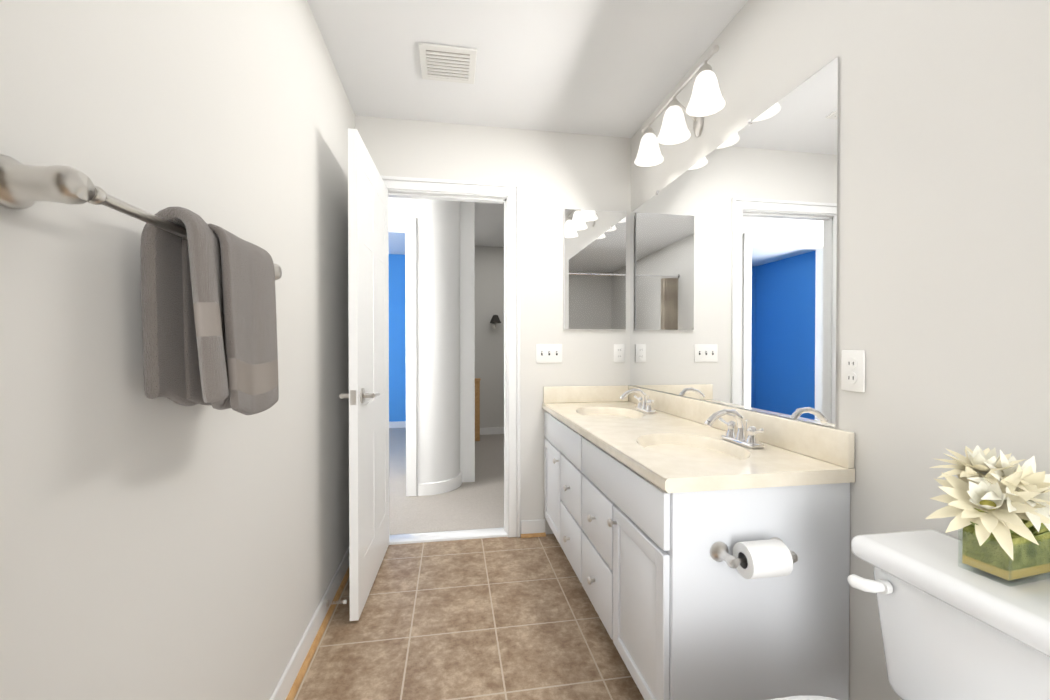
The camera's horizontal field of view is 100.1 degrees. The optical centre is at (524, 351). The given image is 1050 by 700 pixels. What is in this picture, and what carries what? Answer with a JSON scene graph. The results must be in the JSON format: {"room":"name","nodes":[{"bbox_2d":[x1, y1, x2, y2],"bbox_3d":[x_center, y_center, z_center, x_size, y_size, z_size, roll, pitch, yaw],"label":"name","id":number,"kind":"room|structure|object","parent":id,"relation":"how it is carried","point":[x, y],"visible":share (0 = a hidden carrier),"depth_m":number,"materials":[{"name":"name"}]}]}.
{"room":"bathroom","nodes":[
{"label":"bathroom","id":0,"kind":"room"},
{"bbox_2d":[0,0,354,699],"bbox_3d":[-0.629,-0.087,0.145,0.120,2.440,4.960,0,1,-9],"label":"wall","id":1,"kind":"structure","parent":0,"point":[161,548],"depth_m":0.81,"materials":[{"name":"white paint"}]},
{"bbox_2d":[0,154,281,414],"bbox_3d":[-0.609,-0.056,0.858,0.151,0.373,0.701,0,1,-9],"label":"towel rack","id":2,"kind":"object","parent":1,"relation":"attached to","point":[209,319],"visible":1,"depth_m":0.76,"materials":[{"name":"grey fabric"}]},
{"bbox_2d":[269,547,349,699],"bbox_3d":[-0.544,1.093,0.171,0.060,0.112,4.728,0,1,-9],"label":"baseboard","id":3,"kind":"structure","parent":1,"relation":"attached to","point":[290,681],"depth_m":1.64,"materials":[{"name":"white wood"}]},
{"bbox_2d":[326,600,346,606],"bbox_3d":[-0.797,1.061,1.862,0.078,0.026,0.026,0,1,-9],"label":"door stop","id":4,"kind":"object","parent":1,"relation":"attached to","point":[343,602],"visible":1,"depth_m":1.86,"materials":[{"name":"silver metal"}]},
{"bbox_2d":[389,254,405,427],"bbox_3d":[-2.473,-0.145,6.097,2.280,2.440,0.133,0,1,-9],"label":"wall","id":5,"kind":"structure","parent":0,"point":[397,340],"depth_m":6.13,"materials":[{"name":"blue paint"}]},
{"bbox_2d":[388,197,474,495],"bbox_3d":[-2.000,-0.127,4.275,2.920,2.440,2.283,0,1,-9],"label":"wall","id":6,"kind":"structure","parent":0,"point":[445,265],"depth_m":3.40,"materials":[{"name":"white paint"}]},
{"bbox_2d":[388,217,416,496],"bbox_3d":[-1.272,0.041,3.307,0.900,2.098,0.138,0,1,-9],"label":"door frame","id":7,"kind":"structure","parent":6,"relation":"attached to","point":[406,226],"depth_m":3.31,"materials":[{"name":"white wood"}]},
{"bbox_2d":[389,428,503,534],"bbox_3d":[-0.787,1.104,4.550,5.400,0.052,3.760,0,1,-9],"label":"floor","id":8,"kind":"structure","parent":0,"point":[478,503],"depth_m":3.25,"materials":[{"name":"beige carpet"}]},
{"bbox_2d":[475,378,480,440],"bbox_3d":[-0.603,0.693,5.456,0.080,0.753,0.396,0,1,-9],"label":"post","id":9,"kind":"object","parent":8,"relation":"on","point":[477,409],"visible":0.88,"depth_m":5.27,"materials":[{"name":"brown wood"}]},
{"bbox_2d":[294,534,643,699],"bbox_3d":[0.246,1.157,0.251,1.877,0.050,4.860,0,1,-9],"label":"floor","id":10,"kind":"structure","parent":0,"point":[506,618],"depth_m":1.74,"materials":[{"name":"brown tile"}]},
{"bbox_2d":[542,385,854,699],"bbox_3d":[0.498,0.654,1.938,0.582,0.922,1.557,0,1,-9],"label":"bathroom vanity","id":11,"kind":"object","parent":10,"relation":"on","point":[651,497],"visible":1,"depth_m":1.22,"materials":[{"name":"white paint"}]},
{"bbox_2d":[542,385,854,492],"bbox_3d":[0.508,0.330,1.937,0.562,0.230,1.557,0,1,-9],"label":"countertop","id":12,"kind":"structure","parent":11,"relation":"on","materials":[{"name":"stone"}]},
{"bbox_2d":[710,537,797,578],"bbox_3d":[0.603,0.528,1.129,0.218,0.086,0.099,0,1,-9],"label":"toilet paper holder","id":13,"kind":"object","parent":11,"relation":"attached to","point":[773,557],"visible":0.98,"depth_m":1.10,"materials":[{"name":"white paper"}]},
{"bbox_2d":[767,530,1049,699],"bbox_3d":[0.589,0.766,0.709,0.794,0.722,0.504,0,1,-9],"label":"toilet","id":14,"kind":"object","parent":10,"relation":"on","point":[951,629],"visible":1,"depth_m":0.81,"materials":[{"name":"white ceramic"}]},
{"bbox_2d":[925,445,1049,585],"bbox_3d":[0.864,0.290,0.801,0.217,0.226,0.195,0,1,-9],"label":"flower arrangement","id":15,"kind":"object","parent":14,"relation":"on","point":[998,507],"visible":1,"depth_m":0.78,"materials":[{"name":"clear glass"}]},
{"bbox_2d":[475,246,503,434],"bbox_3d":[0.351,-0.142,5.874,2.480,2.440,0.133,0,1,-9],"label":"wall","id":16,"kind":"structure","parent":0,"point":[489,304],"depth_m":5.66,"materials":[{"name":"white paint"}]},
{"bbox_2d":[490,315,500,328],"bbox_3d":[-0.377,-0.385,5.615,0.150,0.170,0.166,0,1,-9],"label":"lamp","id":17,"kind":"object","parent":16,"relation":"attached to","point":[495,319],"visible":1,"depth_m":5.57,"materials":[{"name":"grey metal"}]},
{"bbox_2d":[355,115,630,535],"bbox_3d":[-0.157,-0.112,2.676,1.637,2.440,0.120,0,1,-9],"label":"wall","id":18,"kind":"structure","parent":0,"point":[554,175],"depth_m":2.65,"materials":[{"name":"white paint"}]},
{"bbox_2d":[339,128,388,620],"bbox_3d":[-0.758,0.095,2.155,0.150,2.013,0.727,0,1,-9],"label":"door","id":19,"kind":"structure","parent":18,"relation":"in","point":[367,395],"depth_m":1.96,"materials":[{"name":"white wood"}]},
{"bbox_2d":[389,527,506,544],"bbox_3d":[-0.471,1.107,2.635,0.720,0.024,0.110,0,1,-9],"label":"door sill","id":20,"kind":"structure","parent":18,"relation":"attached to","point":[445,536],"depth_m":2.62,"materials":[{"name":"white ceramic"}]},
{"bbox_2d":[381,176,519,536],"bbox_3d":[-0.471,0.056,2.626,0.872,2.106,0.160,0,1,-9],"label":"door frame","id":21,"kind":"structure","parent":18,"relation":"attached to","point":[448,190],"depth_m":2.62,"materials":[{"name":"white wood"}]},
{"bbox_2d":[536,344,561,362],"bbox_3d":[0.147,0.008,2.658,0.162,0.114,0.014,0,1,-9],"label":"switch plate","id":22,"kind":"object","parent":18,"relation":"attached to","point":[548,353],"visible":1,"depth_m":2.66,"materials":[{"name":"white plastic"}]},
{"bbox_2d":[564,209,625,329],"bbox_3d":[0.431,-0.502,2.698,0.395,0.730,0.017,0,1,-9],"label":"mirror cabinet","id":23,"kind":"object","parent":18,"relation":"attached to","point":[594,269],"visible":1,"depth_m":2.69,"materials":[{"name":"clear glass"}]},
{"bbox_2d":[614,344,624,361],"bbox_3d":[0.586,0.008,2.733,0.070,0.114,0.009,0,1,-9],"label":"electrical outlet","id":24,"kind":"object","parent":18,"relation":"attached to","point":[619,350],"visible":1,"depth_m":2.73,"materials":[{"name":"white plastic"}]},
{"bbox_2d":[307,0,747,254],"bbox_3d":[-0.383,-1.366,2.079,5.400,0.080,8.720,0,1,-9],"label":"ceiling","id":25,"kind":"structure","parent":0,"point":[617,68],"depth_m":1.98,"materials":[{"name":"white paint"}]},
{"bbox_2d":[418,42,476,83],"bbox_3d":[-0.352,-1.316,2.019,0.250,0.017,0.250,0,1,-9],"label":"ceiling vent","id":26,"kind":"object","parent":25,"relation":"in","point":[447,63],"visible":1,"depth_m":1.99,"materials":[{"name":"white metal"}]},
{"bbox_2d":[631,0,1049,699],"bbox_3d":[1.104,-0.090,0.431,0.120,2.440,4.960,0,1,-9],"label":"wall","id":27,"kind":"structure","parent":0,"point":[943,314],"depth_m":1.05,"materials":[{"name":"white paint"}]},
{"bbox_2d":[634,45,725,166],"bbox_3d":[0.689,-1.055,1.965,0.196,0.196,0.656,0,1,-9],"label":"sconce","id":28,"kind":"object","parent":27,"relation":"attached to","point":[706,99],"visible":1,"depth_m":1.92,"materials":[{"name":"white glass"}]},
{"bbox_2d":[630,57,838,427],"bbox_3d":[0.778,-0.328,2.006,0.007,1.081,1.494,0,1,-9],"label":"wall mirror","id":29,"kind":"object","parent":27,"relation":"attached to","point":[733,270],"visible":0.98,"depth_m":1.62,"materials":[{"name":"clear glass"}]},
{"bbox_2d":[841,350,864,391],"bbox_3d":[0.908,0.052,1.219,0.009,0.114,0.070,0,1,-9],"label":"electrical outlet","id":30,"kind":"object","parent":27,"relation":"attached to","point":[853,372],"visible":1,"depth_m":1.21,"materials":[{"name":"white plastic"}]}
]}

